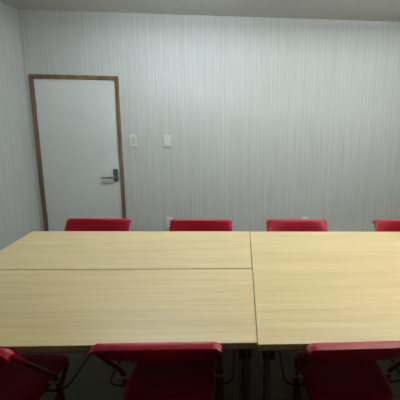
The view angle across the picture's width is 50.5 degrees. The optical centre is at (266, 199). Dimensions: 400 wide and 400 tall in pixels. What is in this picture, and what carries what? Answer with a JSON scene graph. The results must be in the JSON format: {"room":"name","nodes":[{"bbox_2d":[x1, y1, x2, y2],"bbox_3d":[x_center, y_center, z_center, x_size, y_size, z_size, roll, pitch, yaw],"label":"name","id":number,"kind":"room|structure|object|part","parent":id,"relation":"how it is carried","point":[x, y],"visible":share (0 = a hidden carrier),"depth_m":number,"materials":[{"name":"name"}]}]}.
{"room":"meeting room","nodes":[
{"label":"meeting room","id":0,"kind":"room"},
{"bbox_2d":[0,2,40,249],"bbox_3d":[-2.339,0.150,0.712,0.120,2.483,7.600,0,13,-4],"label":"wall","id":1,"kind":"structure","parent":0,"point":[19,212],"depth_m":4.09,"materials":[{"name":"paper"}]},
{"bbox_2d":[0,0,399,21],"bbox_3d":[0.405,-1.104,0.596,5.569,0.120,7.840,0,13,-4],"label":"ceiling","id":2,"kind":"structure","parent":0,"point":[358,10],"depth_m":3.91,"materials":[{"name":"white paint"}]},
{"bbox_2d":[17,9,399,231],"bbox_3d":[0.148,-0.688,4.640,5.569,2.483,0.120,0,13,-4],"label":"wall","id":3,"kind":"structure","parent":0,"point":[265,118],"depth_m":4.50,"materials":[{"name":"paper"}]},
{"bbox_2d":[28,74,125,230],"bbox_3d":[-2.018,-0.386,4.519,0.902,1.864,0.138,0,13,-4],"label":"door","id":4,"kind":"structure","parent":3,"relation":"in","point":[77,119],"depth_m":4.47,"materials":[{"name":"white wood"}]},
{"bbox_3d":[-1.721,-0.248,4.528,0.164,0.030,0.058,0,13,-4],"label":"lever","id":5,"kind":"part","parent":4,"relation":"part of","materials":[{"name":"silver metal"}]},
{"bbox_3d":[-1.655,-0.273,4.561,0.050,0.142,0.010,0,13,-4],"label":"handle plate","id":6,"kind":"part","parent":4,"relation":"part of","materials":[{"name":"silver metal"}]},
{"bbox_2d":[130,134,136,146],"bbox_3d":[-1.437,-0.641,4.480,0.074,0.128,0.022,0,13,-4],"label":"light switch","id":7,"kind":"object","parent":3,"relation":"attached to","point":[133,138],"visible":1,"depth_m":4.47,"materials":[{"name":"white plastic"}]},
{"bbox_2d":[163,135,170,146],"bbox_3d":[-1.079,-0.640,4.502,0.074,0.128,0.024,0,13,-4],"label":"light switch","id":8,"kind":"object","parent":3,"relation":"attached to","point":[167,138],"visible":1,"depth_m":4.50,"materials":[{"name":"white plastic"}]},
{"bbox_2d":[166,217,172,227],"bbox_3d":[-1.101,0.253,4.705,0.072,0.120,0.020,0,13,-4],"label":"wall socket","id":9,"kind":"object","parent":3,"relation":"attached to","point":[168,219],"visible":0.7,"depth_m":4.69,"materials":[{"name":"white plastic"}]},
{"bbox_2d":[38,257,399,399],"bbox_3d":[0.355,1.435,1.170,5.569,0.120,7.840,0,13,-4],"label":"floor","id":10,"kind":"structure","parent":0,"point":[92,382],"depth_m":2.46,"materials":[{"name":"carpet"}]},
{"bbox_2d":[0,348,88,399],"bbox_3d":[-1.110,0.821,1.751,0.542,0.765,0.588,1,13,-1],"label":"folding chair","id":11,"kind":"object","parent":10,"relation":"on","point":[23,376],"visible":0.94,"depth_m":1.76,"materials":[{"name":"red plastic"}]},
{"bbox_3d":[-1.102,0.550,1.457,0.458,0.109,0.117,1,13,-1],"label":"backrest","id":12,"kind":"part","parent":11,"relation":"part of","materials":[{"name":"red plastic"}]},
{"bbox_3d":[-0.897,0.836,1.690,0.023,0.738,0.419,1,13,-1],"label":"leg","id":13,"kind":"part","parent":11,"relation":"part of","materials":[{"name":"metal"}]},
{"bbox_3d":[-0.920,0.995,1.737,0.021,0.418,0.459,1,13,-1],"label":"leg","id":14,"kind":"part","parent":11,"relation":"part of","materials":[{"name":"metal"}]},
{"bbox_2d":[64,218,131,230],"bbox_3d":[-1.224,0.565,2.872,0.542,0.765,0.588,1,13,-3],"label":"folding chair","id":15,"kind":"object","parent":10,"relation":"on","point":[72,224],"visible":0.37,"depth_m":3.02,"materials":[{"name":"red plastic"}]},
{"bbox_2d":[0,231,251,378],"bbox_3d":[-0.854,0.646,2.649,1.494,0.720,0.690,0,13,-4],"label":"meeting table","id":16,"kind":"object","parent":10,"relation":"on","point":[36,250],"visible":0.65,"depth_m":2.52,"materials":[{"name":"beige wood"}]},
{"bbox_2d":[0,269,256,399],"bbox_3d":[-0.810,0.804,1.953,1.496,0.720,0.729,0,13,-4],"label":"meeting table","id":17,"kind":"object","parent":10,"relation":"on","point":[42,311],"visible":1,"depth_m":1.80,"materials":[{"name":"beige wood"}]},
{"bbox_3d":[-0.804,0.498,1.884,1.440,0.040,0.613,0,13,-4],"label":"frame rail","id":18,"kind":"part","parent":17,"relation":"part of","materials":[{"name":"metal"}]},
{"bbox_3d":[-0.086,0.607,1.640,0.049,0.033,0.034,0,13,-4],"label":"lock knob","id":19,"kind":"part","parent":17,"relation":"part of","materials":[{"name":"black rubber"}]},
{"bbox_3d":[-0.086,0.880,1.702,0.030,0.670,0.031,0,13,-4],"label":"leg","id":20,"kind":"part","parent":17,"relation":"part of","materials":[{"name":"metal"}]},
{"bbox_2d":[88,341,234,399],"bbox_3d":[-0.413,0.822,1.805,0.542,0.765,0.588,0,13,-4],"label":"folding chair","id":21,"kind":"object","parent":10,"relation":"on","point":[160,370],"visible":0.98,"depth_m":1.70,"materials":[{"name":"red plastic"}]},
{"bbox_3d":[-0.621,0.833,1.728,0.023,0.738,0.419,0,13,-3],"label":"leg","id":22,"kind":"part","parent":21,"relation":"part of","materials":[{"name":"metal"}]},
{"bbox_3d":[-0.393,0.552,1.511,0.458,0.109,0.117,0,13,-4],"label":"backrest","id":23,"kind":"part","parent":21,"relation":"part of","materials":[{"name":"red plastic"}]},
{"bbox_3d":[-0.415,0.770,1.844,0.379,0.038,0.379,0,13,-4],"label":"seat","id":24,"kind":"part","parent":21,"relation":"part of","materials":[{"name":"red plastic"}]},
{"bbox_3d":[-0.220,0.995,1.801,0.021,0.418,0.459,0,13,-4],"label":"leg","id":25,"kind":"part","parent":21,"relation":"part of","materials":[{"name":"metal"}]},
{"bbox_3d":[-0.197,0.835,1.755,0.026,0.738,0.419,0,13,-4],"label":"leg","id":26,"kind":"part","parent":21,"relation":"part of","materials":[{"name":"metal"}]},
{"bbox_2d":[169,219,232,230],"bbox_3d":[-0.477,0.572,2.905,0.542,0.765,0.588,0,13,-3],"label":"folding chair","id":27,"kind":"object","parent":10,"relation":"on","point":[175,224],"visible":0.29,"depth_m":3.05,"materials":[{"name":"red plastic"}]},
{"bbox_2d":[266,219,327,231],"bbox_3d":[0.235,0.576,2.952,0.542,0.765,0.588,0,13,-4],"label":"folding chair","id":28,"kind":"object","parent":10,"relation":"on","point":[273,225],"visible":0.31,"depth_m":3.10,"materials":[{"name":"red fabric"}]},
{"bbox_2d":[250,232,399,399],"bbox_3d":[0.665,0.737,2.377,1.499,0.720,1.434,0,13,-4],"label":"meeting table","id":29,"kind":"object","parent":10,"relation":"on","point":[310,287],"visible":0.87,"depth_m":2.05,"materials":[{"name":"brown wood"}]},
{"bbox_3d":[-0.003,0.883,1.695,0.030,0.670,0.031,0,13,-4],"label":"leg","id":30,"kind":"part","parent":29,"relation":"part of","materials":[{"name":"metal"}]},
{"bbox_3d":[0.008,0.610,1.633,0.049,0.033,0.034,0,13,-4],"label":"lock knob","id":31,"kind":"part","parent":29,"relation":"part of","materials":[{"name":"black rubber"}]},
{"bbox_2d":[278,341,399,399],"bbox_3d":[0.346,0.830,1.837,0.542,0.765,0.588,0,13,-5],"label":"folding chair","id":32,"kind":"object","parent":10,"relation":"on","point":[328,370],"visible":0.98,"depth_m":1.75,"materials":[{"name":"red plastic"}]},
{"bbox_3d":[0.154,1.001,1.806,0.021,0.418,0.459,0,13,-5],"label":"leg","id":33,"kind":"part","parent":32,"relation":"part of","materials":[{"name":"metal"}]},
{"bbox_3d":[0.139,0.842,1.757,0.026,0.738,0.419,0,13,-5],"label":"leg","id":34,"kind":"part","parent":32,"relation":"part of","materials":[{"name":"metal"}]},
{"bbox_3d":[0.343,0.778,1.876,0.379,0.038,0.379,0,13,-5],"label":"seat","id":35,"kind":"part","parent":32,"relation":"part of","materials":[{"name":"red plastic"}]},
{"bbox_3d":[0.370,0.560,1.544,0.458,0.109,0.117,0,13,-5],"label":"backrest","id":36,"kind":"part","parent":32,"relation":"part of","materials":[{"name":"red plastic"}]},
{"bbox_3d":[0.562,0.842,1.791,0.023,0.738,0.419,0,13,-5],"label":"leg","id":37,"kind":"part","parent":32,"relation":"part of","materials":[{"name":"metal"}]},
{"bbox_2d":[372,219,399,231],"bbox_3d":[1.050,0.580,3.005,0.542,0.765,0.588,0,13,-4],"label":"folding chair","id":38,"kind":"object","parent":10,"relation":"on","point":[381,225],"visible":0.42,"depth_m":3.15,"materials":[{"name":"red plastic"}]}
]}

